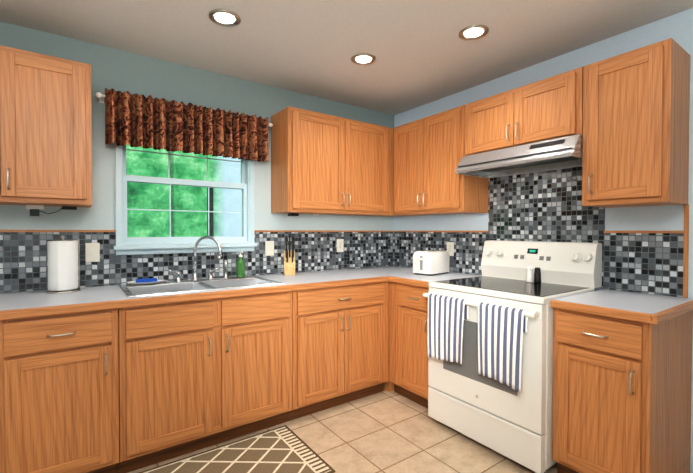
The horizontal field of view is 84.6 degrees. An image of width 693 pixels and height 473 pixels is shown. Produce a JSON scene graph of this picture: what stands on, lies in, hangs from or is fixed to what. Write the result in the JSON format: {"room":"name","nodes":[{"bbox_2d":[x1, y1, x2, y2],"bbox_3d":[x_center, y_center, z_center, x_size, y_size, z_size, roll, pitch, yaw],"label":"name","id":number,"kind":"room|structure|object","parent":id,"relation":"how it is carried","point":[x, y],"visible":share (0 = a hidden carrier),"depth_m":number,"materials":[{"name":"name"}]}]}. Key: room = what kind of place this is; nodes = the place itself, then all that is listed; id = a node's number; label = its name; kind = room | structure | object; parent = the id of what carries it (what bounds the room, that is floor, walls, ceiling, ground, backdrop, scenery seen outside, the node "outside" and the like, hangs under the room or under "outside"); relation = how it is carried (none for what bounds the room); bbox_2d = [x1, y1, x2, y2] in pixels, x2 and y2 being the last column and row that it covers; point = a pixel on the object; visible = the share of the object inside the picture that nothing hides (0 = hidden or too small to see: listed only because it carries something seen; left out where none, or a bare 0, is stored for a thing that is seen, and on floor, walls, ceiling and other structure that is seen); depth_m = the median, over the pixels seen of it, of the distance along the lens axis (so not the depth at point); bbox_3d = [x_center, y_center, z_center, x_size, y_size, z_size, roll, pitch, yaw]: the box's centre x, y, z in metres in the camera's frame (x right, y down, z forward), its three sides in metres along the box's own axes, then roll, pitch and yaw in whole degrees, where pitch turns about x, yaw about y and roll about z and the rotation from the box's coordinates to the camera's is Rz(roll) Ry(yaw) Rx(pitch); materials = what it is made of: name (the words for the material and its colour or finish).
{"room":"kitchen","nodes":[
{"label":"kitchen","id":0,"kind":"room"},
{"bbox_2d":[0,21,393,292],"bbox_3d":[-1.323,0.018,2.604,4.300,2.405,0.150,0,1,-35],"label":"wall","id":1,"kind":"structure","parent":0,"point":[104,62],"depth_m":2.53,"materials":[{"name":"paint"}]},
{"bbox_2d":[0,45,91,207],"bbox_3d":[-1.766,-0.554,1.965,0.745,0.765,0.358,0,1,-35],"label":"upper cabinet","id":2,"kind":"object","parent":1,"relation":"attached to","point":[45,130],"visible":1,"depth_m":1.96,"materials":[{"name":"brown wood"}]},
{"bbox_2d":[26,205,76,215],"bbox_3d":[-1.668,-0.143,2.160,0.225,0.060,0.070,0,1,-35],"label":"adapter","id":3,"kind":"object","parent":2,"relation":"attached to","point":[35,210],"visible":1,"depth_m":2.10,"materials":[{"name":"black plastic"}]},
{"bbox_2d":[85,243,99,261],"bbox_3d":[-1.553,0.098,2.330,0.072,0.116,0.016,0,1,-35],"label":"electrical outlet plate","id":4,"kind":"object","parent":1,"relation":"attached to","point":[92,252],"visible":1,"depth_m":2.33,"materials":[{"name":"beige plastic"}]},
{"bbox_2d":[95,92,272,126],"bbox_3d":[-1.054,-0.855,2.634,1.143,0.050,0.092,0,1,-35],"label":"curtain rod","id":5,"kind":"object","parent":1,"relation":"attached to","point":[99,95],"visible":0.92,"depth_m":2.32,"materials":[{"name":"white plastic"}]},
{"bbox_2d":[105,88,268,161],"bbox_3d":[-1.025,-0.734,2.595,1.046,0.340,0.115,0,1,-35],"label":"valance curtain","id":6,"kind":"object","parent":5,"relation":"hanging from","point":[143,121],"visible":1,"depth_m":2.52,"materials":[{"name":"fabric"}]},
{"bbox_2d":[114,144,256,254],"bbox_3d":[-1.117,-0.364,2.711,0.939,0.955,0.185,0,1,-35],"label":"window","id":7,"kind":"structure","parent":1,"relation":"in","point":[134,245],"depth_m":2.65,"materials":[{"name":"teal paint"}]},
{"bbox_2d":[0,230,393,292],"bbox_3d":[-0.941,0.128,2.778,3.462,0.348,0.012,0,1,-35],"label":"tile backsplash","id":8,"kind":"structure","parent":1,"relation":"attached to","point":[23,260],"depth_m":2.61,"materials":[{"name":"tile"}]},
{"bbox_2d":[265,241,273,255],"bbox_3d":[-0.604,0.093,3.005,0.072,0.116,0.016,0,1,-35],"label":"electrical outlet plate","id":9,"kind":"object","parent":1,"relation":"attached to","point":[269,248],"visible":1,"depth_m":3.00,"materials":[{"name":"beige plastic"}]},
{"bbox_2d":[271,106,390,216],"bbox_3d":[-0.117,-0.569,3.160,0.956,0.766,0.322,0,1,-35],"label":"upper cabinet","id":10,"kind":"object","parent":1,"relation":"attached to","point":[323,164],"depth_m":2.97,"materials":[{"name":"brown wood"}]},
{"bbox_2d":[288,213,318,215],"bbox_3d":[-0.343,-0.175,3.096,0.270,0.020,0.060,0,1,-35],"label":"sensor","id":11,"kind":"object","parent":10,"relation":"attached to","point":[293,214],"visible":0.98,"depth_m":3.03,"materials":[{"name":"white plastic"}]},
{"bbox_2d":[337,239,343,251],"bbox_3d":[-0.057,0.081,3.399,0.072,0.116,0.008,0,1,-35],"label":"electrical outlet plate","id":12,"kind":"object","parent":1,"relation":"attached to","point":[340,245],"visible":1,"depth_m":3.40,"materials":[{"name":"beige plastic"}]},
{"bbox_2d":[391,128,405,216],"bbox_3d":[0.397,-0.573,3.525,0.415,0.766,0.322,0,1,-35],"label":"upper cabinet","id":13,"kind":"object","parent":1,"relation":"attached to","point":[392,129],"depth_m":3.36,"materials":[{"name":"brown wood"}]},
{"bbox_2d":[118,389,556,472],"bbox_3d":[0.081,1.310,0.646,4.600,0.120,5.000,0,1,-35],"label":"floor","id":14,"kind":"structure","parent":0,"point":[384,431],"depth_m":2.27,"materials":[{"name":"tile"}]},
{"bbox_2d":[0,309,118,472],"bbox_3d":[-1.484,0.791,1.999,0.454,0.874,0.663,0,1,-35],"label":"base cabinet","id":15,"kind":"object","parent":14,"relation":"on","point":[59,393],"visible":0.92,"depth_m":1.76,"materials":[{"name":"brown wood"}]},
{"bbox_2d":[118,291,291,472],"bbox_3d":[-0.903,0.786,2.412,0.965,0.874,0.663,0,1,-35],"label":"base cabinet","id":16,"kind":"object","parent":14,"relation":"on","point":[197,375],"visible":0.81,"depth_m":2.12,"materials":[{"name":"brown wood"}]},
{"bbox_2d":[0,266,413,319],"bbox_3d":[-0.749,0.327,2.516,3.468,0.039,0.664,0,1,-35],"label":"countertop","id":17,"kind":"structure","parent":16,"relation":"on","point":[25,304],"depth_m":2.09,"materials":[{"name":"laminate"}]},
{"bbox_2d":[45,235,80,293],"bbox_3d":[-1.604,0.151,2.155,0.164,0.318,0.164,0,1,-35],"label":"paper towel","id":18,"kind":"object","parent":17,"relation":"on","point":[62,262],"visible":1,"depth_m":2.10,"materials":[{"name":"white paper"}]},
{"bbox_2d":[168,236,228,281],"bbox_3d":[-0.972,0.147,2.558,0.402,0.305,0.178,0,1,-35],"label":"faucet","id":19,"kind":"object","parent":17,"relation":"on","point":[195,276],"visible":1,"depth_m":2.58,"materials":[{"name":"silver metal"}]},
{"bbox_2d":[119,276,283,296],"bbox_3d":[-0.913,0.400,2.429,0.890,0.196,0.510,0,1,-35],"label":"sink","id":20,"kind":"object","parent":17,"relation":"in","point":[169,287],"visible":0.35,"depth_m":2.46,"materials":[{"name":"silver metal"}]},
{"bbox_2d":[126,278,165,284],"bbox_3d":[-1.275,0.286,2.428,0.222,0.030,0.135,0,1,-35],"label":"dish","id":21,"kind":"object","parent":20,"relation":"on","point":[145,281],"visible":1,"depth_m":2.40,"materials":[{"name":"white plastic"}]},
{"bbox_2d":[236,251,244,277],"bbox_3d":[-0.770,0.202,2.779,0.060,0.190,0.071,0,1,-35],"label":"soap bottle","id":22,"kind":"object","parent":20,"relation":"on","point":[240,268],"visible":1,"depth_m":2.76,"materials":[{"name":"green plastic"}]},
{"bbox_2d":[284,233,294,275],"bbox_3d":[-0.447,0.136,2.987,0.085,0.328,0.137,0,1,-11],"label":"knife block","id":23,"kind":"object","parent":17,"relation":"on","point":[289,262],"visible":1,"depth_m":2.94,"materials":[{"name":"brown wood"}]},
{"bbox_2d":[139,425,334,472],"bbox_3d":[-0.883,1.228,1.755,1.615,0.007,0.575,0,1,-35],"label":"rug","id":24,"kind":"object","parent":14,"relation":"on","point":[284,449],"visible":1,"depth_m":2.09,"materials":[{"name":"brown fabric"}]},
{"bbox_2d":[288,281,388,420],"bbox_3d":[-0.171,0.779,2.933,0.827,0.874,0.663,0,1,-35],"label":"base cabinet","id":25,"kind":"object","parent":14,"relation":"on","point":[340,335],"visible":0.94,"depth_m":2.66,"materials":[{"name":"brown wood"}]},
{"bbox_2d":[384,338,393,391],"bbox_3d":[0.402,0.773,3.387,0.587,0.874,0.587,0,1,-35],"label":"base cabinet","id":26,"kind":"object","parent":14,"relation":"on","point":[388,386],"visible":0.07,"depth_m":2.99,"materials":[{"name":"brown wood"}]},
{"bbox_2d":[389,281,428,407],"bbox_3d":[0.692,0.781,2.914,0.663,0.874,0.475,0,1,-35],"label":"base cabinet","id":27,"kind":"object","parent":14,"relation":"on","point":[408,351],"visible":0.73,"depth_m":2.76,"materials":[{"name":"brown wood"}]},
{"bbox_2d":[392,272,481,287],"bbox_3d":[0.717,0.324,2.893,0.643,0.039,0.423,0,1,-35],"label":"countertop","id":28,"kind":"structure","parent":27,"relation":"on","point":[410,279],"depth_m":2.83,"materials":[{"name":"laminate"}]},
{"bbox_2d":[413,250,448,275],"bbox_3d":[0.672,0.208,3.054,0.300,0.186,0.165,-1,1,-43],"label":"toaster","id":29,"kind":"object","parent":28,"relation":"on","point":[431,262],"visible":1,"depth_m":2.98,"materials":[{"name":"white plastic"}]},
{"bbox_2d":[423,240,601,472],"bbox_3d":[1.004,0.631,2.373,0.745,1.192,0.754,0,1,-35],"label":"range","id":30,"kind":"object","parent":14,"relation":"on","point":[465,397],"visible":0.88,"depth_m":2.21,"materials":[{"name":"white metal"}]},
{"bbox_2d":[427,293,468,363],"bbox_3d":[0.605,0.560,2.301,0.051,0.396,0.280,0,1,-35],"label":"dish towel","id":31,"kind":"object","parent":30,"relation":"hanging from","point":[447,316],"visible":1,"depth_m":2.29,"materials":[{"name":"white fabric"}]},
{"bbox_2d":[478,302,527,391],"bbox_3d":[0.812,0.572,2.009,0.051,0.412,0.265,0,1,-35],"label":"dish towel","id":32,"kind":"object","parent":30,"relation":"hanging from","point":[501,329],"visible":1,"depth_m":1.98,"materials":[{"name":"white fabric"}]},
{"bbox_2d":[526,267,532,281],"bbox_3d":[1.184,0.246,2.464,0.042,0.098,0.041,0,1,-35],"label":"salt shaker","id":33,"kind":"object","parent":30,"relation":"on","point":[529,275],"visible":1,"depth_m":2.45,"materials":[{"name":"white ceramic"}]},
{"bbox_2d":[534,267,540,282],"bbox_3d":[1.217,0.246,2.426,0.042,0.098,0.041,0,1,-35],"label":"pepper shaker","id":34,"kind":"object","parent":30,"relation":"on","point":[537,275],"visible":0.96,"depth_m":2.41,"materials":[{"name":"black plastic"}]},
{"bbox_2d":[552,308,692,472],"bbox_3d":[1.390,0.796,1.932,0.663,0.874,0.402,0,1,-35],"label":"base cabinet","id":35,"kind":"object","parent":14,"relation":"on","point":[621,395],"visible":0.92,"depth_m":1.75,"materials":[{"name":"brown wood"}]},
{"bbox_2d":[551,289,692,324],"bbox_3d":[1.409,0.338,1.923,0.638,0.039,0.433,0,1,-35],"label":"countertop","id":36,"kind":"structure","parent":35,"relation":"on","point":[646,308],"depth_m":1.81,"materials":[{"name":"laminate"}]},
{"bbox_2d":[0,0,692,114],"bbox_3d":[0.084,-1.214,0.610,4.600,0.120,5.000,0,1,-35],"label":"ceiling","id":37,"kind":"structure","parent":0,"point":[422,52],"depth_m":2.23,"materials":[{"name":"paint"}]},
{"bbox_2d":[209,9,240,26],"bbox_3d":[-0.654,-1.171,2.047,0.164,0.010,0.164,0,1,-35],"label":"recessed light","id":38,"kind":"object","parent":37,"relation":"in","point":[224,17],"visible":1,"depth_m":2.04,"materials":[{"name":"silver metal"}]},
{"bbox_2d":[351,53,375,64],"bbox_3d":[0.113,-1.177,2.536,0.164,0.010,0.164,0,1,-35],"label":"recessed light","id":39,"kind":"object","parent":37,"relation":"in","point":[363,59],"visible":1,"depth_m":2.53,"materials":[{"name":"silver metal"}]},
{"bbox_2d":[459,25,488,40],"bbox_3d":[0.732,-1.171,2.194,0.164,0.010,0.164,0,1,-35],"label":"recessed light","id":40,"kind":"object","parent":37,"relation":"in","point":[472,32],"visible":1,"depth_m":2.19,"materials":[{"name":"silver metal"}]},
{"bbox_2d":[394,8,692,472],"bbox_3d":[1.852,0.031,1.979,0.150,2.405,4.850,0,1,-35],"label":"wall","id":41,"kind":"structure","parent":0,"point":[677,28],"depth_m":2.25,"materials":[{"name":"paint"}]},
{"bbox_2d":[394,105,488,215],"bbox_3d":[0.730,-0.567,3.106,0.358,0.765,0.736,0,1,-35],"label":"upper cabinet","id":42,"kind":"object","parent":41,"relation":"attached to","point":[428,153],"visible":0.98,"depth_m":2.94,"materials":[{"name":"brown wood"}]},
{"bbox_2d":[447,242,453,255],"bbox_3d":[0.873,0.105,3.206,0.008,0.116,0.072,0,1,-35],"label":"electrical outlet plate","id":43,"kind":"object","parent":41,"relation":"attached to","point":[450,248],"visible":0.98,"depth_m":3.20,"materials":[{"name":"beige plastic"}]},
{"bbox_2d":[464,67,582,155],"bbox_3d":[1.171,-0.755,2.484,0.358,0.370,0.777,0,1,-35],"label":"upper cabinet","id":44,"kind":"object","parent":41,"relation":"attached to","point":[549,108],"visible":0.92,"depth_m":2.33,"materials":[{"name":"brown wood"}]},
{"bbox_2d":[455,134,582,177],"bbox_3d":[1.149,-0.503,2.471,0.400,0.130,0.778,0,1,-35],"label":"range hood","id":45,"kind":"object","parent":44,"relation":"attached to","point":[557,153],"visible":0.94,"depth_m":2.41,"materials":[{"name":"silver metal"}]},
{"bbox_2d":[394,166,688,297],"bbox_3d":[1.117,-0.135,2.869,0.014,0.878,2.228,0,1,-35],"label":"tile backsplash","id":46,"kind":"structure","parent":41,"relation":"attached to","point":[546,206],"depth_m":2.47,"materials":[{"name":"tile"}]},
{"bbox_2d":[582,38,689,207],"bbox_3d":[1.509,-0.550,2.011,0.358,0.765,0.380,0,1,-35],"label":"upper cabinet","id":47,"kind":"object","parent":41,"relation":"attached to","point":[636,108],"visible":1,"depth_m":1.90,"materials":[{"name":"brown wood"}]},
{"label":"outside","id":48,"kind":"structure","parent":0,"visible":0},
{"bbox_2d":[126,145,241,236],"bbox_3d":[-2.775,-2.077,5.743,15.000,7.500,0.001,0,1,-35],"label":"window glass","id":49,"kind":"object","parent":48,"point":[149,161],"depth_m":5.92,"materials":[{"name":"green"}]}
]}

